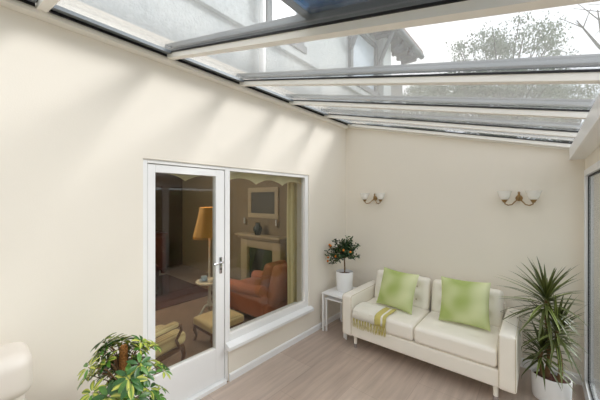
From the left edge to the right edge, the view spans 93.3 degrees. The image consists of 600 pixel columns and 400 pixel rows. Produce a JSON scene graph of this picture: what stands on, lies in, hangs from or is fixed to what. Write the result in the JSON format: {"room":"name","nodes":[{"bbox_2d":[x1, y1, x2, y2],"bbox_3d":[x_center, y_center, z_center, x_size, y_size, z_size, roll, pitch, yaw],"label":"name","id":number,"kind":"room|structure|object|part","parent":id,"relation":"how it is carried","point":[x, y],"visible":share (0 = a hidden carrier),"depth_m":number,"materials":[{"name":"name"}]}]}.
{"room":"sunroom","nodes":[
{"label":"sunroom","id":0,"kind":"room"},
{"bbox_2d":[155,173,181,266],"bbox_3d":[-4.559,0.500,5.702,0.100,2.400,4.750,0,0,41],"label":"wall","id":1,"kind":"structure","parent":0,"point":[168,187],"depth_m":7.14,"materials":[{"name":"brown paint"}]},
{"bbox_2d":[0,0,375,399],"bbox_3d":[-0.855,-0.575,2.571,0.200,4.550,7.200,0,0,41],"label":"wall","id":2,"kind":"structure","parent":0,"point":[80,115],"depth_m":1.92,"materials":[{"name":"beige paint"}]},
{"bbox_2d":[0,0,348,128],"bbox_3d":[-1.097,-1.077,2.088,0.060,0.065,5.550,0,0,41],"label":"trim","id":3,"kind":"structure","parent":2,"relation":"attached to","point":[16,5],"depth_m":2.01,"materials":[{"name":"beige paint"}]},
{"bbox_2d":[143,158,228,399],"bbox_3d":[-0.935,0.700,2.386,0.150,2.000,0.756,0,0,41],"label":"door","id":4,"kind":"structure","parent":2,"relation":"in","point":[199,375],"depth_m":2.44,"materials":[{"name":"white paint"}]},
{"bbox_3d":[-0.726,0.605,2.594,0.006,0.150,0.028,0,0,40],"label":"handle plate","id":5,"kind":"part","parent":4,"relation":"part of","materials":[{"name":"silver metal"}]},
{"bbox_2d":[171,172,300,185],"bbox_3d":[-0.614,-0.226,2.894,0.018,0.140,1.936,0,0,41],"label":"valance","id":6,"kind":"object","parent":2,"relation":"attached to","point":[255,178],"visible":0.39,"depth_m":3.07,"materials":[{"name":"beige fabric"}]},
{"bbox_2d":[259,0,265,71],"bbox_3d":[-0.381,-2.000,2.864,0.068,1.500,0.070,0,0,41],"label":"trim","id":7,"kind":"structure","parent":2,"relation":"attached to","point":[262,3],"depth_m":2.83,"materials":[{"name":"white paint"}]},
{"bbox_2d":[226,167,313,351],"bbox_3d":[-0.341,0.550,3.158,0.280,1.700,1.259,0,0,41],"label":"window","id":8,"kind":"structure","parent":2,"relation":"in","point":[240,335],"depth_m":3.18,"materials":[{"name":"white paint"}]},
{"bbox_3d":[-0.388,1.370,3.199,0.155,0.060,1.182,0,0,40],"label":"sill","id":9,"kind":"part","parent":8,"relation":"part of","materials":[{"name":"white paint"}]},
{"bbox_3d":[-0.290,1.369,3.114,0.145,0.062,1.259,0,0,40],"label":"sill","id":10,"kind":"part","parent":8,"relation":"part of","materials":[{"name":"white paint"}]},
{"bbox_2d":[229,312,339,381],"bbox_3d":[0.011,1.665,3.419,0.016,0.070,2.054,0,0,41],"label":"baseboard","id":11,"kind":"structure","parent":2,"relation":"attached to","point":[240,371],"depth_m":3.09,"materials":[{"name":"white paint"}]},
{"bbox_2d":[193,0,377,102],"bbox_3d":[-0.877,-1.705,2.353,0.050,0.090,6.840,0,0,41],"label":"trim","id":12,"kind":"structure","parent":2,"relation":"attached to","point":[215,6],"depth_m":2.77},
{"bbox_2d":[266,0,306,54],"bbox_3d":[-0.155,-2.225,3.183,0.070,0.950,0.660,0,0,41],"label":"window","id":13,"kind":"structure","parent":2,"relation":"in","point":[275,9],"depth_m":3.14,"materials":[{"name":"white glass"}]},
{"bbox_3d":[-0.174,-2.230,3.199,0.010,0.800,0.460,0,0,40],"label":"pane","id":14,"kind":"part","parent":13,"relation":"part of","materials":[{"name":"clear glass"}]},
{"bbox_2d":[287,182,296,303],"bbox_3d":[-0.060,0.680,3.757,0.048,1.920,0.324,0,0,41],"label":"curtain","id":15,"kind":"object","parent":2,"relation":"hanging from","point":[291,186],"visible":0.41,"depth_m":3.71,"materials":[{"name":"beige fabric"}]},
{"bbox_2d":[348,34,378,95],"bbox_3d":[1.047,-2.215,4.590,0.070,0.930,0.960,0,0,41],"label":"window","id":16,"kind":"structure","parent":2,"relation":"in","point":[364,53],"depth_m":4.61,"materials":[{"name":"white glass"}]},
{"bbox_3d":[1.028,-2.220,4.606,0.010,0.780,0.760,0,0,40],"label":"pane","id":17,"kind":"part","parent":16,"relation":"part of","materials":[{"name":"clear glass"}]},
{"bbox_2d":[376,37,390,125],"bbox_3d":[1.496,-2.050,5.061,0.140,1.600,0.320,0,0,41],"label":"trim","id":18,"kind":"structure","parent":2,"relation":"attached to","point":[383,90],"depth_m":4.96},
{"bbox_2d":[349,28,424,65],"bbox_3d":[-1.328,-3.619,3.534,3.030,2.763,8.250,0,0,41],"label":"roof eave","id":19,"kind":"object","parent":2,"relation":"on","point":[406,50],"visible":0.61,"depth_m":5.13,"materials":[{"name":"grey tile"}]},
{"bbox_2d":[18,0,599,149],"bbox_3d":[-0.059,-0.810,1.286,2.680,0.760,5.480,0,0,41],"label":"roof frame","id":20,"kind":"structure","parent":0,"point":[315,19],"depth_m":1.66,"materials":[{"name":"beige paint"}]},
{"bbox_2d":[281,0,407,20],"bbox_3d":[0.147,-0.698,0.719,0.870,0.257,0.665,0,0,40],"label":"ceiling vent","id":21,"kind":"object","parent":20,"relation":"in","point":[310,10],"depth_m":1.09,"materials":[{"name":"blue glass"}]},
{"bbox_3d":[1.488,-0.799,3.082,2.660,0.696,0.540,0,0,40],"label":"roof pane","id":22,"kind":"part","parent":20,"relation":"part of","materials":[{"name":"clear glass"}]},
{"bbox_2d":[155,264,584,399],"bbox_3d":[-1.947,1.750,2.879,7.540,0.100,5.650,0,0,41],"label":"floor","id":23,"kind":"structure","parent":0,"point":[324,365],"depth_m":2.76,"materials":[{"name":"wood"}]},
{"bbox_2d":[0,342,32,399],"bbox_3d":[-1.421,1.215,0.930,0.839,0.970,0.840,0,0,41],"label":"armchair","id":24,"kind":"object","parent":23,"relation":"on","point":[16,360],"visible":1,"depth_m":1.31,"materials":[{"name":"beige leather"}]},
{"bbox_3d":[-1.669,1.150,1.143,0.182,0.720,0.800,0,0,40],"label":"backrest","id":25,"kind":"part","parent":24,"relation":"part of","materials":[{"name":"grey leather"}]},
{"bbox_2d":[77,332,171,399],"bbox_3d":[-0.979,1.234,1.606,0.472,0.933,0.462,0,0,27],"label":"schefflera","id":26,"kind":"object","parent":23,"relation":"on","point":[129,380],"visible":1,"depth_m":1.55,"materials":[{"name":"green plant"}]},
{"bbox_2d":[155,231,167,272],"bbox_3d":[-3.759,1.240,6.104,0.574,0.920,1.560,0,0,41],"label":"sideboard","id":27,"kind":"object","parent":23,"relation":"on","point":[160,237],"visible":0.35,"depth_m":6.43,"materials":[{"name":"brown wood"}]},
{"bbox_3d":[-3.244,1.220,6.322,0.015,0.720,0.460,0,0,40],"label":"door","id":28,"kind":"part","parent":27,"relation":"part of","materials":[{"name":"brown wood"}]},
{"bbox_2d":[155,321,185,362],"bbox_3d":[-1.468,1.299,2.602,0.545,0.812,0.733,0,0,27],"label":"armchair","id":29,"kind":"object","parent":23,"relation":"on","point":[170,339],"visible":0.28,"depth_m":2.66,"materials":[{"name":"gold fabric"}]},
{"bbox_3d":[-1.243,1.313,2.538,0.047,0.244,0.453,0,0,27],"label":"arm frame","id":30,"kind":"part","parent":29,"relation":"part of","materials":[{"name":"brown wood"}]},
{"bbox_3d":[-1.436,1.458,2.666,0.400,0.045,0.510,0,0,27],"label":"seat rail","id":31,"kind":"part","parent":29,"relation":"part of","materials":[{"name":"brown wood"}]},
{"bbox_3d":[-1.157,1.574,2.797,0.060,0.260,0.050,0,0,-41],"label":"leg","id":32,"kind":"part","parent":29,"relation":"part of","materials":[{"name":"brown wood"}]},
{"bbox_2d":[155,274,212,310],"bbox_3d":[-3.036,1.694,4.829,1.950,0.012,2.400,0,0,41],"label":"rug","id":33,"kind":"object","parent":23,"relation":"on","point":[172,291],"visible":0.24,"depth_m":5.11,"materials":[{"name":"brown fabric"}]},
{"bbox_2d":[155,263,158,293],"bbox_3d":[-3.259,1.273,4.691,1.520,0.830,0.870,0,0,-39],"label":"sofa","id":34,"kind":"object","parent":33,"relation":"on","point":[156,265],"visible":0.09,"depth_m":4.81,"materials":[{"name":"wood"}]},
{"bbox_3d":[-2.712,1.268,5.097,0.160,0.300,0.800,0,0,-40],"label":"armrest","id":35,"kind":"part","parent":34,"relation":"part of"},
{"bbox_2d":[193,207,212,314],"bbox_3d":[-1.326,0.909,4.144,0.459,1.579,0.459,0,0,41],"label":"floor lamp","id":36,"kind":"object","parent":23,"relation":"on","point":[204,224],"visible":0.64,"depth_m":4.00,"materials":[{"name":"amber fabric shade"},{"name":"brass metal"}]},
{"bbox_3d":[-1.326,0.330,4.144,0.459,0.420,0.459,0,0,40],"label":"lamp shade","id":37,"kind":"part","parent":36,"relation":"part of","materials":[{"name":"orange fabric"}]},
{"bbox_2d":[199,275,207,280],"bbox_3d":[-1.405,1.163,4.152,0.150,0.065,0.150,0,0,41],"label":"teacup","id":38,"kind":"object","parent":36,"relation":"on","point":[204,277],"visible":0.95,"depth_m":4.13,"materials":[{"name":"ceramic"}]},
{"bbox_2d":[196,277,212,285],"bbox_3d":[-1.326,1.204,4.144,0.384,0.021,0.384,0,0,40],"label":"tray","id":39,"kind":"object","parent":36,"relation":"on","point":[204,283],"depth_m":4.02,"materials":[{"name":"beige paint"}]},
{"bbox_2d":[193,309,243,347],"bbox_3d":[-0.988,1.553,3.447,0.428,0.306,0.468,0,0,41],"label":"footstool","id":40,"kind":"object","parent":23,"relation":"on","point":[203,322],"visible":0.66,"depth_m":3.36,"materials":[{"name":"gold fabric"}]},
{"bbox_3d":[-1.262,1.605,3.411,0.058,0.202,0.049,0,0,-27],"label":"leg","id":41,"kind":"part","parent":40,"relation":"part of","materials":[{"name":"brown wood"}]},
{"bbox_3d":[-0.981,1.605,3.171,0.049,0.202,0.058,0,0,18],"label":"leg","id":42,"kind":"part","parent":40,"relation":"part of","materials":[{"name":"brown wood"}]},
{"bbox_3d":[-0.988,1.530,3.447,0.380,0.040,0.420,0,0,40],"label":"rail","id":43,"kind":"part","parent":40,"relation":"part of","materials":[{"name":"yellow fabric"}]},
{"bbox_2d":[193,309,243,333],"bbox_3d":[-0.988,1.457,3.447,0.420,0.114,0.460,0,0,40],"label":"cushion","id":44,"kind":"object","parent":40,"relation":"on","point":[203,322],"depth_m":3.36,"materials":[{"name":"fabric"}]},
{"bbox_2d":[230,260,287,317],"bbox_3d":[-0.532,1.288,4.165,1.051,0.824,0.776,0,0,38],"label":"armchair","id":45,"kind":"object","parent":23,"relation":"on","point":[265,291],"visible":0.74,"depth_m":3.82,"materials":[{"name":"orange fabric"}]},
{"bbox_3d":[-0.795,1.370,3.992,0.855,0.440,0.176,0,0,38],"label":"armrest","id":46,"kind":"part","parent":45,"relation":"part of","materials":[{"name":"orange fabric"}]},
{"bbox_2d":[240,277,260,284],"bbox_3d":[-0.626,1.318,4.240,0.660,0.186,0.420,0,0,38],"label":"seat cushion","id":47,"kind":"object","parent":45,"relation":"on","point":[256,280],"depth_m":4.29,"materials":[{"name":"orange fabric"}]},
{"bbox_3d":[-0.422,1.370,4.461,0.855,0.440,0.176,0,0,38],"label":"armrest","id":48,"kind":"part","parent":45,"relation":"part of","materials":[{"name":"orange fabric"}]},
{"bbox_2d":[259,260,286,288],"bbox_3d":[-0.374,1.083,4.014,0.250,0.407,0.400,0,0,38],"label":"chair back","id":49,"kind":"object","parent":45,"relation":"on","point":[266,275],"depth_m":3.85,"materials":[{"name":"orange fabric"}]},
{"bbox_3d":[-0.225,1.160,3.922,0.268,0.568,0.500,0,0,38],"label":"backrest","id":50,"kind":"part","parent":45,"relation":"part of","materials":[{"name":"orange fabric"}]},
{"bbox_2d":[235,232,286,279],"bbox_3d":[-0.767,1.180,5.153,1.220,1.040,0.360,0,0,41],"label":"fireplace","id":51,"kind":"object","parent":23,"relation":"on","point":[257,251],"visible":0.52,"depth_m":5.25,"materials":[{"name":"stone"}]},
{"bbox_2d":[253,222,261,234],"bbox_3d":[-0.779,0.547,5.216,0.170,0.225,0.170,0,0,41],"label":"vase","id":52,"kind":"object","parent":51,"relation":"on","point":[257,229],"visible":0.97,"depth_m":5.16,"materials":[{"name":"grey ceramic"}]},
{"bbox_2d":[235,232,286,242],"bbox_3d":[-0.728,0.700,5.199,1.220,0.080,0.240,0,0,40],"label":"mantel shelf","id":53,"kind":"object","parent":51,"relation":"attached to","point":[244,235],"depth_m":5.08,"materials":[{"name":"stone"}]},
{"bbox_2d":[325,296,344,337],"bbox_3d":[0.562,1.484,3.699,0.296,0.433,0.395,0,0,41],"label":"table","id":54,"kind":"object","parent":23,"relation":"on","point":[327,298],"visible":0.34,"depth_m":3.64,"materials":[{"name":"white paint"}]},
{"bbox_3d":[0.341,1.492,3.647,0.020,0.415,0.020,0,0,40],"label":"leg","id":55,"kind":"part","parent":54,"relation":"part of","materials":[{"name":"white paint"}]},
{"bbox_2d":[322,286,356,339],"bbox_3d":[0.570,1.450,3.708,0.370,0.500,0.470,0,0,41],"label":"table","id":56,"kind":"object","parent":23,"relation":"on","point":[333,292],"visible":0.38,"depth_m":3.65,"materials":[{"name":"white paint"}]},
{"bbox_3d":[0.301,1.461,3.655,0.024,0.478,0.024,0,0,40],"label":"leg","id":57,"kind":"part","parent":56,"relation":"part of","materials":[{"name":"white paint"}]},
{"bbox_2d":[324,235,359,292],"bbox_3d":[0.562,0.836,3.717,0.475,0.728,0.410,0,0,-5],"label":"tree","id":58,"kind":"object","parent":56,"relation":"on","point":[345,248],"visible":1,"depth_m":3.67,"materials":[{"name":"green plant"}]},
{"bbox_3d":[0.586,1.074,3.727,0.224,0.252,0.224,0,0,40],"label":"pot","id":59,"kind":"part","parent":58,"relation":"part of","materials":[{"name":"white ceramic"}]},
{"bbox_2d":[342,270,521,399],"bbox_3d":[1.355,1.306,3.064,1.619,0.789,0.770,0,0,41],"label":"sofa","id":60,"kind":"object","parent":23,"relation":"on","point":[493,358],"visible":0.82,"depth_m":2.71,"materials":[{"name":"beige leather"}]},
{"bbox_3d":[0.787,1.333,3.550,0.125,0.467,0.770,0,0,40],"label":"armrest","id":61,"kind":"part","parent":60,"relation":"part of","materials":[{"name":"beige leather"}]},
{"bbox_2d":[352,302,396,336],"bbox_3d":[0.819,1.324,3.142,0.421,0.238,0.239,0,0,41],"label":"throw blanket","id":62,"kind":"object","parent":60,"relation":"on","point":[372,314],"visible":1,"depth_m":3.08,"materials":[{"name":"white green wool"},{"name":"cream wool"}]},
{"bbox_2d":[353,297,429,339],"bbox_3d":[1.040,1.319,3.222,0.677,0.181,0.600,0,0,40],"label":"seat cushion","id":63,"kind":"object","parent":60,"relation":"on","point":[400,325],"depth_m":2.95,"materials":[{"name":"beige leather"}]},
{"bbox_2d":[376,267,418,314],"bbox_3d":[1.102,1.024,3.215,0.209,0.416,0.440,0,0,-42],"label":"cushion","id":64,"kind":"object","parent":60,"relation":"on","point":[397,289],"visible":1,"depth_m":3.15,"materials":[{"name":"green fabric"}]},
{"bbox_2d":[374,270,431,309],"bbox_3d":[1.246,1.099,3.464,0.655,0.376,0.218,0,0,40],"label":"cushion","id":65,"kind":"object","parent":60,"relation":"on","point":[422,299],"depth_m":3.26,"materials":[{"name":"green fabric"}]},
{"bbox_2d":[414,311,499,366],"bbox_3d":[1.560,1.319,2.778,0.677,0.181,0.600,0,0,40],"label":"seat cushion","id":66,"kind":"object","parent":60,"relation":"on","point":[473,345],"depth_m":2.60,"materials":[{"name":"beige leather"}]},
{"bbox_2d":[439,276,490,331],"bbox_3d":[1.621,1.015,2.796,0.440,0.418,0.213,0,0,35],"label":"cushion","id":67,"kind":"object","parent":60,"relation":"on","point":[464,302],"visible":1,"depth_m":2.74,"materials":[{"name":"green fabric"}]},
{"bbox_3d":[1.572,1.250,3.319,1.370,0.400,0.090,0,0,40],"label":"frame","id":68,"kind":"part","parent":60,"relation":"part of","materials":[{"name":"beige leather"}]},
{"bbox_2d":[431,279,503,326],"bbox_3d":[1.767,1.099,3.020,0.655,0.376,0.218,0,0,40],"label":"cushion","id":69,"kind":"object","parent":60,"relation":"on","point":[496,302],"depth_m":2.82,"materials":[{"name":"green fabric"}]},
{"bbox_3d":[1.649,1.613,2.385,0.041,0.105,0.042,0,0,40],"label":"leg","id":70,"kind":"part","parent":60,"relation":"part of","materials":[{"name":"beige leather"}]},
{"bbox_3d":[1.923,1.333,2.579,0.125,0.467,0.770,0,0,40],"label":"armrest","id":71,"kind":"part","parent":60,"relation":"part of","materials":[{"name":"beige leather"}]},
{"bbox_2d":[494,258,587,399],"bbox_3d":[2.031,1.108,2.445,0.636,1.185,0.810,0,0,41],"label":"dracaena","id":72,"kind":"object","parent":23,"relation":"on","point":[547,384],"visible":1,"depth_m":2.35,"materials":[{"name":"green plant"}]},
{"bbox_3d":[2.073,1.414,2.434,0.048,0.234,0.066,0,0,40],"label":"stem","id":73,"kind":"part","parent":72,"relation":"part of","materials":[{"name":"plant"}]},
{"bbox_3d":[2.113,1.201,2.415,0.055,0.662,0.057,0,0,40],"label":"stem","id":74,"kind":"part","parent":72,"relation":"part of","materials":[{"name":"plant"}]},
{"bbox_3d":[2.149,1.316,2.347,0.056,0.432,0.040,0,0,40],"label":"stem","id":75,"kind":"part","parent":72,"relation":"part of","materials":[{"name":"plant"}]},
{"bbox_2d":[531,367,572,399],"bbox_3d":[2.124,1.596,2.394,0.264,0.208,0.206,0,0,40],"label":"pot","id":76,"kind":"object","parent":23,"relation":"on","point":[551,391],"depth_m":2.34,"materials":[{"name":"white ceramic"}]},
{"bbox_2d":[182,128,584,381],"bbox_3d":[-0.155,0.290,4.992,7.520,2.820,0.150,0,0,41],"label":"wall","id":77,"kind":"structure","parent":0,"point":[441,212],"depth_m":3.29,"materials":[{"name":"beige paint"}]},
{"bbox_2d":[248,187,278,218],"bbox_3d":[-0.704,0.070,5.342,0.840,0.580,0.030,0,0,41],"label":"framed picture","id":78,"kind":"object","parent":77,"relation":"attached to","point":[263,202],"visible":1,"depth_m":5.31,"materials":[{"name":"wood"}]},
{"bbox_2d":[360,193,384,203],"bbox_3d":[0.991,-0.007,3.848,0.362,0.150,0.161,0,0,41],"label":"wall light","id":79,"kind":"object","parent":77,"relation":"attached to","point":[364,196],"visible":1,"depth_m":3.86,"materials":[{"name":"white glass"}]},
{"bbox_3d":[0.894,-0.036,3.911,0.132,0.092,0.132,0,0,40],"label":"lamp shade","id":80,"kind":"part","parent":79,"relation":"part of","materials":[{"name":"white glass"}]},
{"bbox_3d":[1.069,-0.036,3.762,0.132,0.092,0.132,0,0,40],"label":"lamp shade","id":81,"kind":"part","parent":79,"relation":"part of","materials":[{"name":"white glass"}]},
{"bbox_2d":[497,190,542,205],"bbox_3d":[2.185,-0.007,2.828,0.362,0.150,0.161,0,0,41],"label":"wall light","id":82,"kind":"object","parent":77,"relation":"attached to","point":[533,195],"visible":1,"depth_m":2.84,"materials":[{"name":"white glass"}]},
{"bbox_3d":[2.088,-0.036,2.892,0.132,0.092,0.132,0,0,40],"label":"lamp shade","id":83,"kind":"part","parent":82,"relation":"part of","materials":[{"name":"white glass"}]},
{"bbox_3d":[2.142,0.027,2.885,0.163,0.082,0.055,0,0,7],"label":"arm","id":84,"kind":"part","parent":82,"relation":"part of","materials":[{"name":"gold metal"}]},
{"bbox_3d":[2.248,0.027,2.794,0.055,0.082,0.163,0,0,-16],"label":"arm","id":85,"kind":"part","parent":82,"relation":"part of","materials":[{"name":"gold metal"}]},
{"bbox_3d":[2.263,-0.036,2.742,0.132,0.092,0.132,0,0,40],"label":"lamp shade","id":86,"kind":"part","parent":82,"relation":"part of","materials":[{"name":"white glass"}]},
{"bbox_2d":[520,357,581,384],"bbox_3d":[1.628,1.655,3.399,2.500,0.090,0.016,0,0,41],"label":"baseboard","id":87,"kind":"structure","parent":77,"relation":"attached to","point":[577,380],"depth_m":2.65,"materials":[{"name":"white paint"}]},
{"bbox_2d":[582,382,586,399],"bbox_3d":[0.827,1.685,0.445,0.120,0.030,5.550,0,0,41],"label":"trim","id":88,"kind":"structure","parent":77,"relation":"attached to","point":[582,382],"depth_m":2.47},
{"bbox_2d":[391,85,401,126],"bbox_3d":[1.094,-0.600,7.009,3.000,4.600,2.120,0,0,41],"label":"wall","id":89,"kind":"structure","parent":0,"point":[396,90],"depth_m":6.84,"materials":[{"name":"white paint"}]},
{"bbox_2d":[585,146,599,169],"bbox_3d":[0.834,-0.310,0.438,0.100,0.110,5.550,0,0,41],"label":"wall","id":90,"kind":"structure","parent":0,"point":[594,157],"depth_m":2.16,"materials":[{"name":"beige paint"}]},
{"bbox_2d":[569,93,599,159],"bbox_3d":[0.794,-0.420,0.472,0.205,0.110,5.550,0,0,41],"label":"trim","id":91,"kind":"structure","parent":90,"relation":"on","point":[587,139],"depth_m":1.74,"materials":[{"name":"white paint"}]},
{"bbox_2d":[584,160,599,399],"bbox_3d":[2.107,0.708,1.975,0.062,1.925,1.420,0,0,41],"label":"door","id":92,"kind":"structure","parent":90,"relation":"in","point":[591,174],"depth_m":2.31,"materials":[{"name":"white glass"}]},
{"bbox_3d":[2.108,0.698,1.974,0.010,1.805,1.320,0,0,40],"label":"pane","id":93,"kind":"part","parent":92,"relation":"part of","materials":[{"name":"clear glass"}]},
{"bbox_3d":[12.189,1.870,5.371,44.000,0.100,56.000,0,0,40],"label":"ground","id":94,"kind":"structure","parent":0,"visible":0},
{"bbox_2d":[402,85,465,130],"bbox_3d":[7.665,-2.667,17.174,4.562,8.982,4.724,0,0,-18],"label":"tree","id":95,"kind":"object","parent":94,"relation":"on","point":[414,89],"visible":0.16,"depth_m":16.35,"materials":[{"name":"grey plant"}]},
{"bbox_2d":[425,11,581,139],"bbox_3d":[7.652,-2.419,10.806,5.062,8.490,5.302,0,0,-13],"label":"tree","id":96,"kind":"object","parent":94,"relation":"on","point":[500,46],"visible":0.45,"depth_m":10.02,"materials":[{"name":"grey plant"}]},
{"bbox_2d":[529,84,599,142],"bbox_3d":[12.516,-1.736,12.531,4.474,7.124,4.419,0,0,15],"label":"tree","id":97,"kind":"object","parent":94,"relation":"on","point":[579,89],"visible":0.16,"depth_m":12.23,"materials":[{"name":"grey plant"}]},
{"bbox_2d":[562,4,599,49],"bbox_3d":[7.165,-1.524,6.173,2.227,6.698,1.899,0,0,41],"label":"tree","id":98,"kind":"object","parent":94,"relation":"on","point":[594,41],"visible":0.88,"depth_m":6.29,"materials":[{"name":"grey plant"}]}
]}

